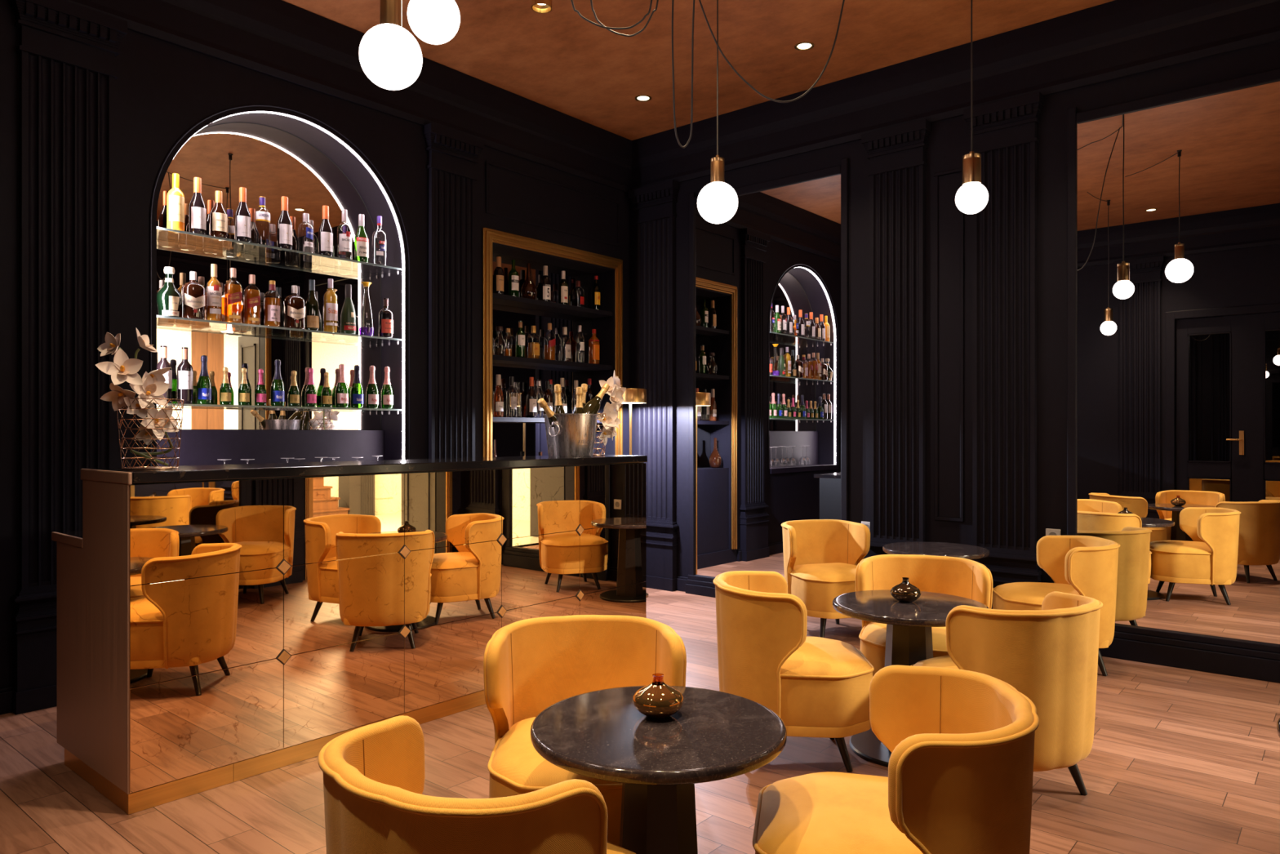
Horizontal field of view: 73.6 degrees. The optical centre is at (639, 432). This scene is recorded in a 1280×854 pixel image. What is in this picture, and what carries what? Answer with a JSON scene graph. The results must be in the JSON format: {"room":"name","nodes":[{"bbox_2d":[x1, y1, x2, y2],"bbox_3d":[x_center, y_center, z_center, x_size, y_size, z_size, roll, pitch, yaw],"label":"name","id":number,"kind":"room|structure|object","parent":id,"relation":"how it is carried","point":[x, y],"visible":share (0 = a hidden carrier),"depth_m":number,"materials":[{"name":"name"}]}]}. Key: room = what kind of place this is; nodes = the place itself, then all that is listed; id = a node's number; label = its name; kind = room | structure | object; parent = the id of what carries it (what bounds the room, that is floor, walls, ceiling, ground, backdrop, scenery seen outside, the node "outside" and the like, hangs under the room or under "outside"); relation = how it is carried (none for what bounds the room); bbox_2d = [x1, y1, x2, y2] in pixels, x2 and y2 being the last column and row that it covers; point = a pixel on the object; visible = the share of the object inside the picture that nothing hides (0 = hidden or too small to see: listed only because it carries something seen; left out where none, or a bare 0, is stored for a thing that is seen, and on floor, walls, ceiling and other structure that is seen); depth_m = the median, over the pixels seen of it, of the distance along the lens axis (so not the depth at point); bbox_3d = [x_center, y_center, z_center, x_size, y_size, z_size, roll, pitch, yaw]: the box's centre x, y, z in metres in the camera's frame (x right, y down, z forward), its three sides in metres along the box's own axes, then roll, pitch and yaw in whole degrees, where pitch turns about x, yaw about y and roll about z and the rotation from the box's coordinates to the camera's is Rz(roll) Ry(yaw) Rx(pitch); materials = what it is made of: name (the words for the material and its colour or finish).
{"room":"cocktail bar lounge","nodes":[
{"label":"cocktail bar lounge","id":0,"kind":"room"},
{"bbox_2d":[0,0,631,688],"bbox_3d":[-2.188,-0.600,5.193,0.400,3.800,6.680,0,0,40],"label":"wall","id":1,"kind":"structure","parent":0,"point":[162,89],"depth_m":4.63,"materials":[{"name":"black paint"}]},
{"bbox_2d":[0,685,13,714],"bbox_3d":[-2.025,1.242,5.056,0.033,0.115,6.080,0,0,40],"label":"baseboard","id":2,"kind":"structure","parent":1,"relation":"attached to","point":[6,693],"depth_m":3.96,"materials":[{"name":"black paint"}]},
{"bbox_2d":[8,0,127,714],"bbox_3d":[-2.756,-0.380,4.135,0.095,3.360,0.470,0,0,40],"label":"pilaster","id":3,"kind":"object","parent":1,"relation":"attached to","point":[67,51],"visible":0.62,"depth_m":4.10,"materials":[{"name":"black paint"}]},
{"bbox_2d":[156,122,380,430],"bbox_3d":[-2.258,-0.944,5.242,0.007,1.852,1.521,0,0,40],"label":"mirror","id":4,"kind":"object","parent":1,"relation":"attached to","point":[271,163],"visible":0.67,"depth_m":5.22,"materials":[{"name":"brown mirror"}]},
{"bbox_2d":[156,430,384,466],"bbox_3d":[-2.142,0.212,5.145,0.309,0.455,1.521,0,0,40],"label":"backsplash","id":5,"kind":"structure","parent":1,"relation":"attached to","point":[197,447],"depth_m":5.19,"materials":[{"name":"paint"}]},
{"bbox_2d":[149,104,410,466],"bbox_3d":[-2.038,-0.744,5.057,0.012,2.328,1.597,0,0,40],"label":"trim","id":6,"kind":"structure","parent":1,"relation":"attached to","point":[189,129],"depth_m":4.82,"materials":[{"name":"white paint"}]},
{"bbox_2d":[156,403,403,414],"bbox_3d":[-2.151,-0.138,5.153,0.258,0.034,1.519,0,0,40],"label":"glass shelf","id":7,"kind":"object","parent":1,"relation":"attached to","point":[382,411],"visible":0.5,"depth_m":5.12,"materials":[{"name":"clear glass"}]},
{"bbox_2d":[156,345,172,403],"bbox_3d":[-2.546,-0.310,4.572,0.080,0.310,0.078,0,0,40],"label":"wine bottle","id":8,"kind":"object","parent":7,"relation":"on","point":[163,362],"visible":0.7,"depth_m":4.56,"materials":[{"name":"glass"}]},
{"bbox_2d":[177,346,193,404],"bbox_3d":[-2.477,-0.310,4.655,0.080,0.310,0.078,0,0,40],"label":"wine bottle","id":9,"kind":"object","parent":7,"relation":"on","point":[184,369],"visible":0.96,"depth_m":4.63,"materials":[{"name":"glass"}]},
{"bbox_2d":[196,355,211,404],"bbox_3d":[-2.412,-0.291,4.732,0.076,0.273,0.074,0,0,40],"label":"champagne bottle","id":10,"kind":"object","parent":7,"relation":"on","point":[204,384],"visible":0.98,"depth_m":4.71,"materials":[{"name":"green glass"}]},
{"bbox_2d":[219,367,231,404],"bbox_3d":[-2.337,-0.262,4.821,0.062,0.214,0.060,0,0,40],"label":"champagne bottle","id":11,"kind":"object","parent":7,"relation":"on","point":[225,388],"visible":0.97,"depth_m":4.80,"materials":[{"name":"green glass"}]},
{"bbox_2d":[238,367,249,405],"bbox_3d":[-2.270,-0.264,4.900,0.062,0.217,0.060,0,0,40],"label":"champagne bottle","id":12,"kind":"object","parent":7,"relation":"on","point":[243,389],"visible":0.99,"depth_m":4.88,"materials":[{"name":"green glass"}]},
{"bbox_2d":[254,368,266,405],"bbox_3d":[-2.207,-0.263,4.975,0.062,0.216,0.060,0,0,40],"label":"champagne bottle","id":13,"kind":"object","parent":7,"relation":"on","point":[260,390],"visible":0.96,"depth_m":4.96,"materials":[{"name":"green glass"}]},
{"bbox_2d":[271,359,284,406],"bbox_3d":[-2.141,-0.293,5.053,0.078,0.277,0.076,0,0,40],"label":"champagne bottle","id":14,"kind":"object","parent":7,"relation":"on","point":[277,389],"visible":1,"depth_m":5.03,"materials":[{"name":"green glass"}]},
{"bbox_2d":[288,370,299,406],"bbox_3d":[-2.076,-0.264,5.130,0.064,0.218,0.062,0,0,40],"label":"champagne bottle","id":15,"kind":"object","parent":7,"relation":"on","point":[294,393],"visible":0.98,"depth_m":5.11,"materials":[{"name":"green glass"}]},
{"bbox_2d":[305,368,316,407],"bbox_3d":[-2.006,-0.275,5.213,0.066,0.239,0.064,0,0,40],"label":"champagne bottle","id":16,"kind":"object","parent":7,"relation":"on","point":[310,391],"visible":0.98,"depth_m":5.19,"materials":[{"name":"green glass"}]},
{"bbox_2d":[321,372,332,407],"bbox_3d":[-1.939,-0.265,5.292,0.064,0.219,0.062,0,0,40],"label":"champagne bottle","id":17,"kind":"object","parent":7,"relation":"on","point":[326,395],"visible":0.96,"depth_m":5.27,"materials":[{"name":"green glass"}]},
{"bbox_2d":[335,364,348,407],"bbox_3d":[-1.872,-0.293,5.372,0.082,0.276,0.080,0,0,40],"label":"champagne bottle","id":18,"kind":"object","parent":7,"relation":"on","point":[341,389],"visible":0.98,"depth_m":5.34,"materials":[{"name":"green glass"}]},
{"bbox_2d":[350,364,364,408],"bbox_3d":[-1.804,-0.293,5.453,0.082,0.276,0.080,0,0,40],"label":"champagne bottle","id":19,"kind":"object","parent":7,"relation":"on","point":[357,396],"visible":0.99,"depth_m":5.43,"materials":[{"name":"green glass"}]},
{"bbox_2d":[365,365,378,408],"bbox_3d":[-1.733,-0.294,5.537,0.080,0.279,0.078,0,0,40],"label":"champagne bottle","id":20,"kind":"object","parent":7,"relation":"on","point":[372,392],"visible":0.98,"depth_m":5.51,"materials":[{"name":"green glass"}]},
{"bbox_2d":[381,366,393,408],"bbox_3d":[-1.662,-0.294,5.621,0.078,0.279,0.076,0,0,40],"label":"champagne bottle","id":21,"kind":"object","parent":7,"relation":"on","point":[387,394],"visible":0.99,"depth_m":5.60,"materials":[{"name":"green glass"}]},
{"bbox_2d":[156,226,403,277],"bbox_3d":[-2.151,-1.066,5.153,0.258,0.034,1.519,0,0,40],"label":"glass shelf","id":22,"kind":"object","parent":1,"relation":"attached to","point":[157,228],"visible":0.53,"depth_m":5.00,"materials":[{"name":"clear glass"}]},
{"bbox_2d":[166,173,184,233],"bbox_3d":[-2.507,-1.240,4.619,0.088,0.314,0.086,0,0,40],"label":"wine bottle","id":23,"kind":"object","parent":22,"relation":"on","point":[175,197],"visible":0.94,"depth_m":4.59,"materials":[{"name":"glass"}]},
{"bbox_2d":[188,177,206,237],"bbox_3d":[-2.434,-1.242,4.705,0.088,0.318,0.086,0,0,40],"label":"wine bottle","id":24,"kind":"object","parent":22,"relation":"on","point":[197,208],"visible":0.95,"depth_m":4.68,"materials":[{"name":"glass"}]},
{"bbox_2d":[208,191,228,240],"bbox_3d":[-2.361,-1.217,4.792,0.097,0.268,0.095,0,0,40],"label":"bottle","id":25,"kind":"object","parent":22,"relation":"on","point":[218,217],"visible":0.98,"depth_m":4.76,"materials":[{"name":"glass"}]},
{"bbox_2d":[234,186,251,244],"bbox_3d":[-2.274,-1.242,4.896,0.088,0.318,0.086,0,0,40],"label":"wine bottle","id":26,"kind":"object","parent":22,"relation":"on","point":[242,220],"visible":0.97,"depth_m":4.87,"materials":[{"name":"glass"}]},
{"bbox_2d":[276,196,292,251],"bbox_3d":[-2.113,-1.242,5.086,0.088,0.318,0.086,0,0,40],"label":"wine bottle","id":27,"kind":"object","parent":22,"relation":"on","point":[284,224],"visible":0.97,"depth_m":5.06,"materials":[{"name":"glass"}]},
{"bbox_2d":[318,205,333,258],"bbox_3d":[-1.944,-1.242,5.287,0.088,0.318,0.086,0,0,40],"label":"wine bottle","id":28,"kind":"object","parent":22,"relation":"on","point":[325,231],"visible":0.97,"depth_m":5.26,"materials":[{"name":"glass"}]},
{"bbox_2d":[337,208,351,262],"bbox_3d":[-1.861,-1.243,5.386,0.090,0.320,0.088,0,0,40],"label":"bottle","id":29,"kind":"object","parent":22,"relation":"on","point":[345,240],"visible":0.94,"depth_m":5.36,"materials":[{"name":"clear glass"}]},
{"bbox_2d":[354,213,368,264],"bbox_3d":[-1.784,-1.239,5.477,0.090,0.312,0.088,0,0,40],"label":"bottle","id":30,"kind":"object","parent":22,"relation":"on","point":[361,239],"visible":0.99,"depth_m":5.45,"materials":[{"name":"green glass"}]},
{"bbox_2d":[156,315,403,346],"bbox_3d":[-2.151,-0.601,5.153,0.258,0.034,1.519,0,0,40],"label":"glass shelf","id":31,"kind":"object","parent":1,"relation":"attached to","point":[157,316],"visible":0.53,"depth_m":4.99,"materials":[{"name":"clear glass"}]},
{"bbox_2d":[156,266,182,317],"bbox_3d":[-2.529,-0.753,4.594,0.128,0.271,0.128,0,0,40],"label":"bottle","id":32,"kind":"object","parent":31,"relation":"on","point":[169,299],"visible":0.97,"depth_m":4.56,"materials":[{"name":"green glass"}]},
{"bbox_2d":[181,271,204,320],"bbox_3d":[-2.449,-0.750,4.688,0.108,0.264,0.106,0,0,40],"label":"bottle","id":33,"kind":"object","parent":31,"relation":"on","point":[193,292],"visible":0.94,"depth_m":4.65,"materials":[{"name":"glass"}]},
{"bbox_2d":[206,263,222,321],"bbox_3d":[-2.378,-0.779,4.772,0.080,0.322,0.078,0,0,40],"label":"bottle","id":34,"kind":"object","parent":31,"relation":"on","point":[214,288],"visible":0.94,"depth_m":4.75,"materials":[{"name":"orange glass"}]},
{"bbox_2d":[223,267,242,323],"bbox_3d":[-2.310,-0.775,4.853,0.083,0.314,0.081,0,0,40],"label":"bottle","id":35,"kind":"object","parent":31,"relation":"on","point":[233,292],"visible":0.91,"depth_m":4.83,"materials":[{"name":"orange glass"}]},
{"bbox_2d":[243,274,260,324],"bbox_3d":[-2.240,-0.764,4.936,0.079,0.292,0.077,0,0,40],"label":"bottle","id":36,"kind":"object","parent":31,"relation":"on","point":[251,297],"visible":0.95,"depth_m":4.91,"materials":[{"name":"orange glass"}]},
{"bbox_2d":[263,280,280,326],"bbox_3d":[-2.162,-0.755,5.028,0.092,0.274,0.090,0,0,40],"label":"bottle","id":37,"kind":"object","parent":31,"relation":"on","point":[272,305],"visible":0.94,"depth_m":5.00,"materials":[{"name":"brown glass"}]},
{"bbox_2d":[284,285,305,330],"bbox_3d":[-2.074,-0.750,5.132,0.108,0.264,0.106,0,0,40],"label":"bottle","id":38,"kind":"object","parent":31,"relation":"on","point":[294,304],"visible":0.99,"depth_m":5.09,"materials":[{"name":"glass"}]},
{"bbox_2d":[305,279,319,330],"bbox_3d":[-2.002,-0.775,5.218,0.082,0.314,0.080,0,0,40],"label":"wine bottle","id":39,"kind":"object","parent":31,"relation":"on","point":[312,308],"visible":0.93,"depth_m":5.19,"materials":[{"name":"green glass"}]},
{"bbox_2d":[324,278,337,332],"bbox_3d":[-1.923,-0.786,5.312,0.087,0.336,0.085,0,0,40],"label":"bottle","id":40,"kind":"object","parent":31,"relation":"on","point":[331,305],"visible":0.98,"depth_m":5.28,"materials":[{"name":"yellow glass"}]},
{"bbox_2d":[340,284,355,334],"bbox_3d":[-1.843,-0.777,5.406,0.096,0.318,0.094,0,0,40],"label":"bottle","id":41,"kind":"object","parent":31,"relation":"on","point":[348,317],"visible":0.96,"depth_m":5.38,"materials":[{"name":"green glass"}]},
{"bbox_2d":[378,297,393,337],"bbox_3d":[-1.667,-0.750,5.615,0.094,0.264,0.092,0,0,40],"label":"bottle","id":42,"kind":"object","parent":31,"relation":"on","point":[385,314],"visible":0.95,"depth_m":5.58,"materials":[{"name":"glass"}]},
{"bbox_2d":[156,111,404,459],"bbox_3d":[-2.150,-0.726,5.152,0.289,2.292,1.523,0,0,40],"label":"trim","id":43,"kind":"structure","parent":1,"relation":"attached to","point":[375,202],"depth_m":5.66,"materials":[{"name":"paint"}]},
{"bbox_2d":[180,111,404,459],"bbox_3d":[-2.055,-0.743,5.071,0.024,2.254,1.520,0,0,40],"label":"light strip","id":44,"kind":"object","parent":1,"relation":"attached to","point":[304,121],"visible":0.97,"depth_m":5.62,"materials":[{"name":"white plastic"}]},
{"bbox_2d":[64,0,631,192],"bbox_3d":[-2.016,-2.279,5.048,0.050,0.438,6.080,0,0,40],"label":"crown molding","id":45,"kind":"structure","parent":1,"relation":"attached to","point":[279,39],"depth_m":5.32,"materials":[{"name":"black paint"}]},
{"bbox_2d":[422,122,484,458],"bbox_3d":[-1.280,-0.380,5.886,0.095,3.360,0.450,0,0,40],"label":"pilaster","id":46,"kind":"object","parent":1,"relation":"attached to","point":[452,155],"visible":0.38,"depth_m":5.87,"materials":[{"name":"black paint"}]},
{"bbox_2d":[482,227,622,457],"bbox_3d":[-0.729,-0.151,6.782,0.282,2.642,1.516,0,0,40],"label":"display cabinet","id":47,"kind":"object","parent":1,"relation":"attached to","point":[516,434],"visible":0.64,"depth_m":6.85,"materials":[{"name":"wood"}]},
{"bbox_2d":[493,256,503,294],"bbox_3d":[-1.056,-1.166,6.394,0.076,0.294,0.074,0,0,40],"label":"bottle","id":48,"kind":"object","parent":47,"relation":"on","point":[498,272],"visible":0.91,"depth_m":6.37,"materials":[{"name":"glass"}]},
{"bbox_2d":[507,259,519,297],"bbox_3d":[-0.962,-1.165,6.505,0.082,0.294,0.080,0,0,40],"label":"bottle","id":49,"kind":"object","parent":47,"relation":"on","point":[513,277],"visible":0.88,"depth_m":6.47,"materials":[{"name":"green glass"}]},
{"bbox_2d":[515,320,524,357],"bbox_3d":[-0.914,-0.710,6.532,0.072,0.284,0.070,0,0,40],"label":"wine bottle","id":50,"kind":"object","parent":47,"relation":"on","point":[520,335],"visible":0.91,"depth_m":6.50,"materials":[{"name":"green glass"}]},
{"bbox_2d":[520,263,537,299],"bbox_3d":[-0.863,-1.163,6.625,0.125,0.290,0.125,0,0,40],"label":"decanter","id":51,"kind":"object","parent":47,"relation":"on","point":[528,290],"visible":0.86,"depth_m":6.59,"materials":[{"name":"brown glass"}]},
{"bbox_2d":[526,377,536,417],"bbox_3d":[-0.838,-0.271,6.607,0.080,0.314,0.078,0,0,40],"label":"wine bottle","id":52,"kind":"object","parent":47,"relation":"on","point":[531,397],"visible":0.95,"depth_m":6.58,"materials":[{"name":"glass"}]},
{"bbox_2d":[492,253,592,457],"bbox_3d":[-0.835,-0.519,6.871,0.006,1.739,1.358,0,0,40],"label":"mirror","id":53,"kind":"object","parent":47,"relation":"attached to","point":[512,438],"depth_m":6.86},
{"bbox_2d":[540,265,551,302],"bbox_3d":[-0.747,-1.168,6.761,0.080,0.298,0.078,0,0,40],"label":"bottle","id":54,"kind":"object","parent":47,"relation":"on","point":[545,286],"visible":0.91,"depth_m":6.73,"materials":[{"name":"glass"}]},
{"bbox_2d":[492,417,601,423],"bbox_3d":[-0.743,-0.097,6.794,0.230,0.035,1.318,0,0,40],"label":"shelf","id":55,"kind":"object","parent":47,"relation":"attached to","point":[495,420],"depth_m":6.49,"materials":[{"name":"black paint"}]},
{"bbox_2d":[492,354,613,370],"bbox_3d":[-0.743,-0.549,6.794,0.230,0.035,1.318,0,0,40],"label":"shelf","id":56,"kind":"object","parent":47,"relation":"attached to","point":[499,361],"depth_m":6.77,"materials":[{"name":"black paint"}]},
{"bbox_2d":[492,293,613,318],"bbox_3d":[-0.743,-1.000,6.794,0.230,0.035,1.318,0,0,40],"label":"shelf","id":57,"kind":"object","parent":47,"relation":"attached to","point":[499,300],"depth_m":6.78,"materials":[{"name":"black paint"}]},
{"bbox_2d":[588,328,599,364],"bbox_3d":[-0.386,-0.718,7.189,0.076,0.302,0.074,0,0,40],"label":"bottle","id":58,"kind":"object","parent":47,"relation":"on","point":[593,342],"visible":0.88,"depth_m":7.16,"materials":[{"name":"glass"}]},
{"bbox_2d":[484,160,620,246],"bbox_3d":[-0.641,-1.770,6.708,0.012,0.380,1.458,0,0,40],"label":"trim","id":59,"kind":"structure","parent":1,"relation":"attached to","point":[487,162],"depth_m":6.60,"materials":[{"name":"black paint"}]},
{"bbox_2d":[0,587,1279,853],"bbox_3d":[-0.032,1.350,3.375,6.440,0.100,6.680,0,0,40],"label":"floor","id":60,"kind":"structure","parent":0,"point":[1180,760],"depth_m":3.16,"materials":[{"name":"brown wood"}]},
{"bbox_2d":[51,454,647,814],"bbox_3d":[-1.156,0.717,4.216,0.817,1.164,2.761,0,0,40],"label":"bar counter","id":61,"kind":"object","parent":60,"relation":"on","point":[218,625],"depth_m":3.38,"materials":[{"name":"silver mirror"}]},
{"bbox_2d":[116,397,184,469],"bbox_3d":[-1.828,0.005,3.192,0.222,0.259,0.222,0,0,35],"label":"wire basket","id":62,"kind":"object","parent":61,"relation":"on","point":[129,467],"visible":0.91,"depth_m":3.14,"materials":[{"name":"gold metal"}]},
{"bbox_2d":[95,327,178,466],"bbox_3d":[-1.827,-0.127,3.123,0.136,0.507,0.298,0,0,40],"label":"orchid spray","id":63,"kind":"object","parent":62,"relation":"in","point":[152,384],"visible":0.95,"depth_m":3.10,"materials":[{"name":"white plant"}]},
{"bbox_2d":[89,454,647,483],"bbox_3d":[-1.022,0.154,4.112,0.472,0.039,2.747,0,0,40],"label":"countertop","id":64,"kind":"structure","parent":61,"relation":"on","point":[241,471],"depth_m":3.62,"materials":[{"name":"black stone"}]},
{"bbox_2d":[543,413,597,457],"bbox_3d":[-0.394,0.015,4.865,0.308,0.240,0.308,0,0,-8],"label":"ice bucket","id":65,"kind":"object","parent":61,"relation":"on","point":[572,434],"visible":0.97,"depth_m":4.74,"materials":[{"name":"metal"}]},
{"bbox_2d":[583,383,609,413],"bbox_3d":[-0.269,-0.160,4.991,0.084,0.263,0.259,0,0,39],"label":"champagne bottle","id":66,"kind":"object","parent":65,"relation":"in","point":[592,406],"visible":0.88,"depth_m":4.96,"materials":[{"name":"green glass"}]},
{"bbox_2d":[593,413,605,455],"bbox_3d":[-0.298,0.010,5.146,0.203,0.249,0.203,0,0,35],"label":"wire basket","id":67,"kind":"object","parent":61,"relation":"on","point":[602,419],"visible":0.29,"depth_m":5.09,"materials":[{"name":"gold metal"}]},
{"bbox_2d":[594,369,626,445],"bbox_3d":[-0.181,-0.129,5.163,0.286,0.511,0.167,0,0,-34],"label":"orchid spray","id":68,"kind":"object","parent":67,"relation":"in","point":[611,420],"visible":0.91,"depth_m":5.15,"materials":[{"name":"white plant"}]},
{"bbox_2d":[317,715,635,853],"bbox_3d":[-0.291,0.949,1.684,0.593,0.710,0.618,0,0,40],"label":"armchair","id":69,"kind":"object","parent":60,"relation":"on","point":[374,774],"visible":1,"depth_m":1.45,"materials":[{"name":"yellow fabric"}]},
{"bbox_2d":[483,614,686,845],"bbox_3d":[-0.159,0.949,2.507,0.593,0.710,0.618,0,0,-5],"label":"armchair","id":70,"kind":"object","parent":60,"relation":"on","point":[531,665],"visible":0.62,"depth_m":2.69,"materials":[{"name":"yellow fabric"}]},
{"bbox_2d":[622,388,648,597],"bbox_3d":[-0.075,0.476,6.799,0.284,1.648,0.284,0,0,40],"label":"floor lamp","id":71,"kind":"object","parent":60,"relation":"on","point":[630,396],"visible":0.52,"depth_m":6.70,"materials":[{"name":"gold metal"}]},
{"bbox_2d":[530,685,786,853],"bbox_3d":[0.044,1.000,2.069,0.613,0.600,0.613,0,0,40],"label":"pedestal table","id":72,"kind":"object","parent":60,"relation":"on","point":[658,763],"visible":0.94,"depth_m":1.98,"materials":[{"name":"black stone"}]},
{"bbox_2d":[632,675,684,718],"bbox_3d":[0.045,0.650,2.115,0.127,0.100,0.127,0,0,40],"label":"bud vase","id":73,"kind":"object","parent":72,"relation":"on","point":[656,700],"visible":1,"depth_m":2.07,"materials":[{"name":"orange glass"}]},
{"bbox_2d":[712,570,874,772],"bbox_3d":[0.606,0.949,3.465,0.618,0.710,0.593,0,0,2],"label":"armchair","id":74,"kind":"object","parent":60,"relation":"on","point":[819,686],"visible":0.89,"depth_m":3.22,"materials":[{"name":"yellow fabric"}]},
{"bbox_2d":[781,519,870,637],"bbox_3d":[1.236,0.949,5.566,0.593,0.710,0.618,0,0,-18],"label":"armchair","id":75,"kind":"object","parent":60,"relation":"on","point":[822,557],"visible":0.77,"depth_m":5.59,"materials":[{"name":"yellow fabric"}]},
{"bbox_2d":[752,664,1039,853],"bbox_3d":[0.579,0.949,1.976,0.618,0.710,0.593,0,0,11],"label":"armchair","id":76,"kind":"object","parent":60,"relation":"on","point":[960,742],"visible":1,"depth_m":1.83,"materials":[{"name":"yellow fabric"}]},
{"bbox_2d":[832,589,988,767],"bbox_3d":[1.104,1.000,3.510,0.613,0.600,0.613,0,0,40],"label":"pedestal table","id":77,"kind":"object","parent":60,"relation":"on","point":[908,637],"visible":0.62,"depth_m":3.44,"materials":[{"name":"black stone"}]},
{"bbox_2d":[889,577,920,602],"bbox_3d":[1.101,0.651,3.545,0.123,0.098,0.123,0,0,40],"label":"bud vase","id":78,"kind":"object","parent":77,"relation":"on","point":[904,592],"visible":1,"depth_m":3.51,"materials":[{"name":"brown glass"}]},
{"bbox_2d":[855,554,992,676],"bbox_3d":[1.284,0.949,3.885,0.593,0.710,0.618,0,0,17],"label":"armchair","id":79,"kind":"object","parent":60,"relation":"on","point":[953,575],"visible":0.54,"depth_m":4.04,"materials":[{"name":"yellow fabric"}]},
{"bbox_2d":[882,541,989,559],"bbox_3d":[1.790,1.000,5.187,0.613,0.600,0.613,0,0,40],"label":"pedestal table","id":80,"kind":"object","parent":60,"relation":"on","point":[920,548],"visible":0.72,"depth_m":5.10,"materials":[{"name":"black stone"}]},
{"bbox_2d":[911,591,1102,795],"bbox_3d":[1.343,0.949,3.157,0.593,0.710,0.618,0,0,-30],"label":"armchair","id":81,"kind":"object","parent":60,"relation":"on","point":[1049,655],"visible":0.71,"depth_m":2.89,"materials":[{"name":"yellow fabric"}]},
{"bbox_2d":[992,535,1119,675],"bbox_3d":[2.323,0.949,4.780,0.618,0.710,0.593,0,0,10],"label":"armchair","id":82,"kind":"object","parent":60,"relation":"on","point":[1086,566],"visible":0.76,"depth_m":4.57,"materials":[{"name":"yellow fabric"}]},
{"bbox_2d":[281,0,1115,140],"bbox_3d":[-0.032,-2.550,3.375,6.440,0.100,6.680,0,0,40],"label":"ceiling","id":83,"kind":"structure","parent":0,"point":[557,60],"depth_m":5.46,"materials":[{"name":"orange paint"}]},
{"bbox_2d":[359,0,422,90],"bbox_3d":[-0.827,-1.822,2.840,0.203,1.354,0.203,0,0,40],"label":"pendant lamp","id":84,"kind":"object","parent":83,"relation":"hanging from","point":[390,56],"visible":1,"depth_m":2.78,"materials":[{"name":"white glass"}]},
{"bbox_2d":[379,0,401,26],"bbox_3d":[-0.827,-1.445,2.840,0.070,0.212,0.070,0,0,40],"label":"socket","id":85,"kind":"object","parent":84,"relation":"attached to","point":[390,11],"depth_m":2.81,"materials":[{"name":"gold metal"}]},
{"bbox_2d":[407,0,460,44],"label":"pendant lamp","id":86,"kind":"object","parent":83,"relation":"hanging from","point":[435,22],"depth_m":3.31,"materials":[{"name":"white glass"}]},
{"bbox_2d":[671,0,694,147],"label":"cable","id":87,"kind":"object","parent":83,"relation":"hanging from","point":[693,14],"depth_m":3.50,"materials":[{"name":"black plastic"}]},
{"bbox_2d":[697,0,844,223],"bbox_3d":[0.574,-1.770,3.944,0.939,1.458,0.782,0,0,5],"label":"pendant lamp","id":88,"kind":"object","parent":83,"relation":"hanging from","point":[717,201],"visible":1,"depth_m":4.18,"materials":[{"name":"white glass"}]},
{"bbox_2d":[711,155,724,182],"bbox_3d":[0.386,-1.306,4.250,0.068,0.142,0.068,0,0,40],"label":"socket","id":89,"kind":"object","parent":88,"relation":"attached to","point":[717,162],"depth_m":4.22,"materials":[{"name":"gold metal"}]},
{"bbox_2d":[955,0,988,213],"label":"pendant lamp","id":90,"kind":"object","parent":83,"relation":"hanging from","point":[971,197],"depth_m":3.87,"materials":[{"name":"white glass"}]},
{"bbox_2d":[962,151,981,185],"bbox_3d":[1.513,-1.206,3.900,0.080,0.147,0.080,0,0,40],"label":"socket","id":91,"kind":"object","parent":90,"relation":"attached to","point":[971,162],"depth_m":3.87,"materials":[{"name":"gold metal"}]},
{"bbox_2d":[631,40,1279,582],"bbox_3d":[2.101,-0.600,5.750,6.240,3.800,0.300,0,0,40],"label":"wall","id":92,"kind":"structure","parent":0,"point":[948,140],"depth_m":5.61,"materials":[{"name":"black paint"}]},
{"bbox_2d":[627,180,679,591],"bbox_3d":[0.112,-0.380,7.168,0.480,3.360,0.095,0,0,40],"label":"pilaster","id":93,"kind":"object","parent":92,"relation":"attached to","point":[654,205],"visible":0.77,"depth_m":7.15,"materials":[{"name":"black paint"}]},
{"bbox_2d":[685,158,848,597],"bbox_3d":[0.926,-0.323,6.497,1.400,3.244,0.078,0,0,40],"label":"wall mirror","id":94,"kind":"object","parent":92,"relation":"attached to","point":[768,283],"visible":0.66,"depth_m":6.49,"materials":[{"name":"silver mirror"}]},
{"bbox_2d":[861,119,931,558],"bbox_3d":[1.735,-0.380,5.800,0.455,3.360,0.095,0,0,40],"label":"pilaster","id":95,"kind":"object","parent":92,"relation":"attached to","point":[896,156],"visible":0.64,"depth_m":5.80,"materials":[{"name":"black paint"}]},
{"bbox_2d":[933,167,964,521],"bbox_3d":[2.027,-0.570,5.608,0.198,2.300,0.012,0,0,40],"label":"trim","id":96,"kind":"structure","parent":92,"relation":"attached to","point":[936,175],"depth_m":5.55,"materials":[{"name":"black paint"}]},
{"bbox_2d":[631,0,1279,189],"bbox_3d":[2.026,-2.279,5.584,5.540,0.438,0.050,0,0,40],"label":"crown molding","id":97,"kind":"structure","parent":92,"relation":"attached to","point":[1116,39],"depth_m":5.47,"materials":[{"name":"black paint"}]},
{"bbox_2d":[963,91,1044,608],"bbox_3d":[2.270,-0.380,5.349,0.455,3.360,0.095,0,0,40],"label":"pilaster","id":98,"kind":"object","parent":92,"relation":"attached to","point":[1004,132],"visible":0.77,"depth_m":5.34,"materials":[{"name":"black paint"}]},
{"bbox_2d":[1066,68,1279,683],"bbox_3d":[3.075,-0.323,4.685,1.358,3.244,0.078,0,0,40],"label":"wall mirror","id":99,"kind":"object","parent":92,"relation":"attached to","point":[1173,198],"visible":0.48,"depth_m":4.76,"materials":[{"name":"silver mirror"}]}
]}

